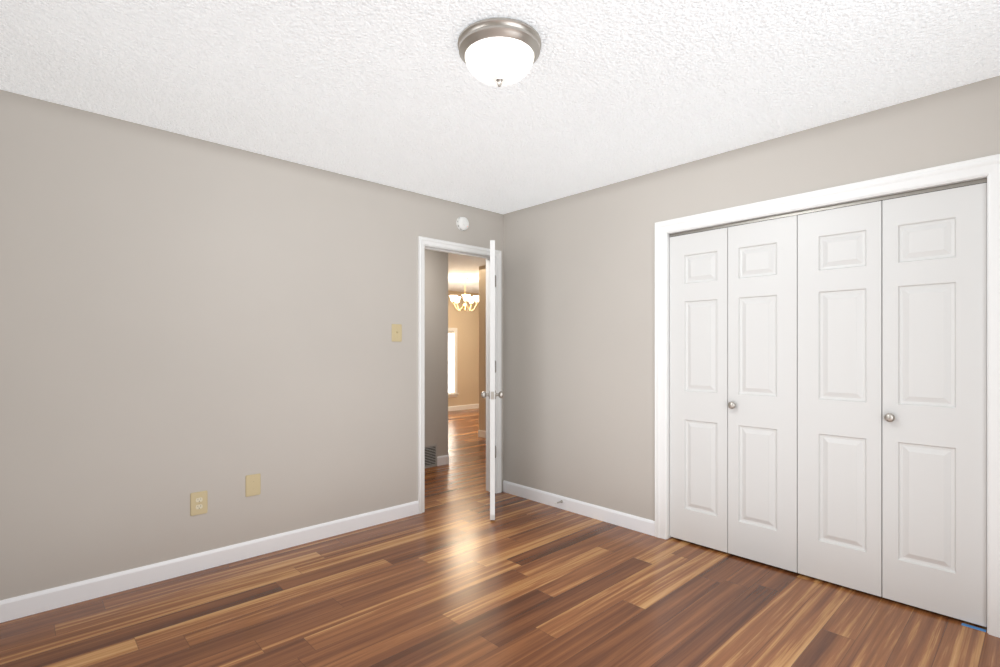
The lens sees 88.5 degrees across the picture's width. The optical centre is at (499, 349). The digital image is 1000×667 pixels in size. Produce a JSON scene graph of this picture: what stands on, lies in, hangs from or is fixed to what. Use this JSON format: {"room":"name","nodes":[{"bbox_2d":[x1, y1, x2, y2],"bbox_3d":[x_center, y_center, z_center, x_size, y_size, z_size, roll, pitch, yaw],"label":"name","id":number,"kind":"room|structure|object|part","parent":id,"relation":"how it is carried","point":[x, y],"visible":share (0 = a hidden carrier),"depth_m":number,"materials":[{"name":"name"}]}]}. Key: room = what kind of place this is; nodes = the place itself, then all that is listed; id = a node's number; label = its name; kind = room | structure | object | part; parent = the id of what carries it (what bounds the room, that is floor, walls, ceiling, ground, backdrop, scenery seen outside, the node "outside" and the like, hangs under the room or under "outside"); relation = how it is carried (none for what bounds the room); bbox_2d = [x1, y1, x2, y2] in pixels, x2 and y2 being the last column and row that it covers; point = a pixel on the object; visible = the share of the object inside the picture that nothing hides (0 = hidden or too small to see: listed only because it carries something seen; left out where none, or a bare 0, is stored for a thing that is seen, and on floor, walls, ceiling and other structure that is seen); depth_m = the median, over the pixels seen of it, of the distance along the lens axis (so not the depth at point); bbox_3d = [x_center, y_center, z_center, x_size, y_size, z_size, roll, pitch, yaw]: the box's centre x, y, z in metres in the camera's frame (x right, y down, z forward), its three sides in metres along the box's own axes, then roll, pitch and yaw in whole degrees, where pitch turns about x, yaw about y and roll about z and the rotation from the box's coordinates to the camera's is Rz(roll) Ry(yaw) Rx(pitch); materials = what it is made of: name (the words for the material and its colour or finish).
{"room":"empty bedroom","nodes":[
{"label":"empty bedroom","id":0,"kind":"room"},
{"bbox_2d":[0,90,502,599],"bbox_3d":[-1.211,0.028,3.443,6.920,2.440,0.120,0,0,-43],"label":"wall","id":1,"kind":"structure","parent":0,"point":[182,318],"depth_m":2.86,"materials":[{"name":"paint"}]},
{"bbox_2d":[190,490,207,515],"bbox_3d":[-1.700,0.868,2.897,0.086,0.128,0.008,0,0,-43],"label":"electrical outlet","id":2,"kind":"object","parent":1,"relation":"attached to","point":[198,503],"visible":1,"depth_m":2.90,"materials":[{"name":"beige plastic"}]},
{"bbox_2d":[0,501,418,622],"bbox_3d":[-1.566,1.199,3.020,2.584,0.098,0.013,0,0,-43],"label":"baseboard","id":3,"kind":"structure","parent":1,"relation":"attached to","point":[13,608],"depth_m":2.84,"materials":[{"name":"white wood"}]},
{"bbox_2d":[245,473,260,496],"bbox_3d":[-1.489,0.818,3.095,0.086,0.128,0.007,0,0,-43],"label":"blank wall plate","id":4,"kind":"object","parent":1,"relation":"attached to","point":[252,484],"visible":1,"depth_m":3.09,"materials":[{"name":"beige plastic"}]},
{"bbox_2d":[392,324,401,341],"bbox_3d":[-0.756,-0.123,3.775,0.086,0.128,0.017,0,0,-43],"label":"light switch","id":5,"kind":"object","parent":1,"relation":"attached to","point":[396,332],"visible":1,"depth_m":3.77,"materials":[{"name":"beige plastic"}]},
{"bbox_2d":[418,236,500,513],"bbox_3d":[-0.353,0.193,4.246,0.861,2.111,0.155,0,0,-43],"label":"door frame","id":6,"kind":"structure","parent":1,"relation":"attached to","point":[423,242],"depth_m":4.29,"materials":[{"name":"white wood"}]},
{"bbox_2d":[456,217,468,230],"bbox_3d":[-0.299,-1.029,4.188,0.116,0.116,0.039,0,0,-43],"label":"smoke detector","id":7,"kind":"object","parent":1,"relation":"attached to","point":[462,223],"visible":0.98,"depth_m":4.17,"materials":[{"name":"white plastic"}]},
{"bbox_2d":[481,240,503,519],"bbox_3d":[-0.058,0.222,4.082,0.172,2.028,0.749,0,0,-1],"label":"door","id":8,"kind":"structure","parent":1,"relation":"in","point":[492,379],"depth_m":3.72,"materials":[{"name":"white wood"}]},
{"bbox_3d":[-0.058,0.148,4.082,0.171,1.582,0.748,0,0,-1],"label":"door hardware","id":9,"kind":"part","parent":8,"relation":"part of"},
{"bbox_2d":[425,249,447,456],"bbox_3d":[-2.582,0.028,3.803,5.410,2.440,0.120,0,0,-43],"label":"wall","id":10,"kind":"structure","parent":0,"point":[436,347],"depth_m":5.50,"materials":[{"name":"paint"}]},
{"bbox_2d":[425,444,436,467],"bbox_3d":[-0.805,1.131,5.378,0.357,0.235,0.010,0,0,-43],"label":"air vent","id":11,"kind":"object","parent":10,"relation":"in","point":[430,455],"visible":0.38,"depth_m":5.45,"materials":[{"name":"grey metal"}]},
{"bbox_2d":[437,455,448,463],"bbox_3d":[-1.845,1.199,6.983,0.013,0.098,3.783,0,0,-43],"label":"baseboard","id":12,"kind":"structure","parent":10,"relation":"attached to","point":[444,459],"depth_m":5.55,"materials":[{"name":"white wood"}]},
{"bbox_2d":[448,291,478,405],"bbox_3d":[-1.317,0.028,10.192,5.410,2.440,0.120,0,0,-43],"label":"wall","id":13,"kind":"structure","parent":0,"point":[465,323],"depth_m":10.67,"materials":[{"name":"paint"}]},
{"bbox_2d":[448,328,458,397],"bbox_3d":[-1.375,0.263,10.086,1.340,1.410,0.135,0,0,-43],"label":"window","id":14,"kind":"structure","parent":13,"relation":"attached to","point":[451,331],"depth_m":10.46,"materials":[{"name":"white"}]},
{"bbox_2d":[448,404,478,410],"bbox_3d":[-1.272,1.199,10.144,5.170,0.098,0.013,0,0,-43],"label":"baseboard","id":15,"kind":"structure","parent":13,"relation":"attached to","point":[461,407],"depth_m":10.60,"materials":[{"name":"white wood"}]},
{"bbox_2d":[479,266,483,430],"bbox_3d":[1.161,0.028,8.650,3.900,2.440,0.120,0,0,-43],"label":"wall","id":16,"kind":"structure","parent":0,"point":[482,344],"depth_m":7.32,"materials":[{"name":"paint"}]},
{"bbox_2d":[484,265,485,430],"bbox_3d":[0.533,0.028,6.555,0.120,2.440,2.040,0,0,-43],"label":"wall","id":17,"kind":"structure","parent":0,"point":[485,265],"depth_m":7.26,"materials":[{"name":"paint"}]},
{"bbox_2d":[480,430,485,437],"bbox_3d":[0.447,1.199,6.550,0.013,0.098,2.150,0,0,-43],"label":"baseboard","id":18,"kind":"structure","parent":17,"relation":"attached to","point":[482,433],"depth_m":7.28,"materials":[{"name":"white wood"}]},
{"bbox_2d":[0,408,999,666],"bbox_3d":[-0.296,1.272,5.231,10.700,0.051,9.420,0,0,-43],"label":"floor","id":19,"kind":"structure","parent":0,"point":[452,576],"depth_m":2.46,"materials":[{"name":"brown wood"}]},
{"bbox_2d":[0,0,999,293],"bbox_3d":[-0.296,-1.217,5.231,10.700,0.050,9.420,0,0,-43],"label":"ceiling","id":20,"kind":"structure","parent":0,"point":[399,95],"depth_m":2.24,"materials":[{"name":"white paint"}]},
{"bbox_2d":[449,277,478,310],"bbox_3d":[-0.597,-0.914,8.549,0.543,0.555,0.528,0,0,-43],"label":"chandelier","id":21,"kind":"object","parent":20,"relation":"hanging from","point":[456,299],"visible":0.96,"depth_m":8.49,"materials":[{"name":"white glass"}]},
{"bbox_2d":[458,17,540,86],"bbox_3d":[-0.002,-1.107,1.998,0.326,0.170,0.326,0,0,-43],"label":"ceiling light","id":22,"kind":"object","parent":20,"relation":"attached to","point":[499,51],"visible":1,"depth_m":1.91,"materials":[{"name":"white glass"}]},
{"bbox_2d":[503,75,999,520],"bbox_3d":[1.428,0.028,3.112,0.120,2.440,3.970,0,0,-43],"label":"wall","id":23,"kind":"structure","parent":0,"point":[579,346],"depth_m":3.64,"materials":[{"name":"paint"}]},
{"bbox_2d":[503,480,654,535],"bbox_3d":[0.535,1.199,3.969,0.013,0.098,1.473,0,0,-43],"label":"baseboard","id":24,"kind":"structure","parent":23,"relation":"attached to","point":[629,521],"depth_m":3.85,"materials":[{"name":"white wood"}]},
{"bbox_2d":[670,227,727,552],"bbox_3d":[1.264,0.246,3.265,0.034,1.976,0.378,0,0,-43],"label":"closet door","id":25,"kind":"structure","parent":23,"relation":"in","point":[699,388],"depth_m":3.25,"materials":[{"name":"white wood"}]},
{"bbox_2d":[728,215,797,572],"bbox_3d":[1.509,0.246,2.971,0.077,1.976,0.378,0,0,-43],"label":"closet door","id":26,"kind":"structure","parent":23,"relation":"in","point":[762,391],"depth_m":2.96,"materials":[{"name":"white wood"}]},
{"bbox_3d":[1.391,0.333,3.073,0.043,0.045,0.045,0,0,-43],"label":"knob","id":27,"kind":"part","parent":26,"relation":"part of","materials":[{"name":"silver metal"}]},
{"bbox_2d":[655,154,999,637],"bbox_3d":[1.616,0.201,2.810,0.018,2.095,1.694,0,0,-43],"label":"trim","id":28,"kind":"structure","parent":23,"relation":"attached to","point":[989,166],"depth_m":2.44,"materials":[{"name":"white wood"}]},
{"bbox_2d":[670,178,986,236],"bbox_3d":[1.662,-0.749,2.853,0.051,0.030,1.526,0,0,-43],"label":"track","id":29,"kind":"object","parent":23,"relation":"attached to","point":[926,190],"visible":0.6,"depth_m":2.68,"materials":[{"name":"black"}]},
{"bbox_2d":[798,201,881,596],"bbox_3d":[1.786,0.246,2.708,0.034,1.976,0.378,0,0,-43],"label":"closet door","id":30,"kind":"structure","parent":23,"relation":"in","point":[839,396],"depth_m":2.69,"materials":[{"name":"white wood"}]},
{"bbox_2d":[882,183,986,626],"bbox_3d":[2.031,0.246,2.414,0.077,1.976,0.378,0,0,-43],"label":"closet door","id":31,"kind":"structure","parent":23,"relation":"in","point":[934,401],"depth_m":2.41,"materials":[{"name":"white wood"}]},
{"bbox_3d":[1.913,0.333,2.516,0.043,0.045,0.045,0,0,-43],"label":"knob","id":32,"kind":"part","parent":31,"relation":"part of","materials":[{"name":"silver metal"}]}
]}

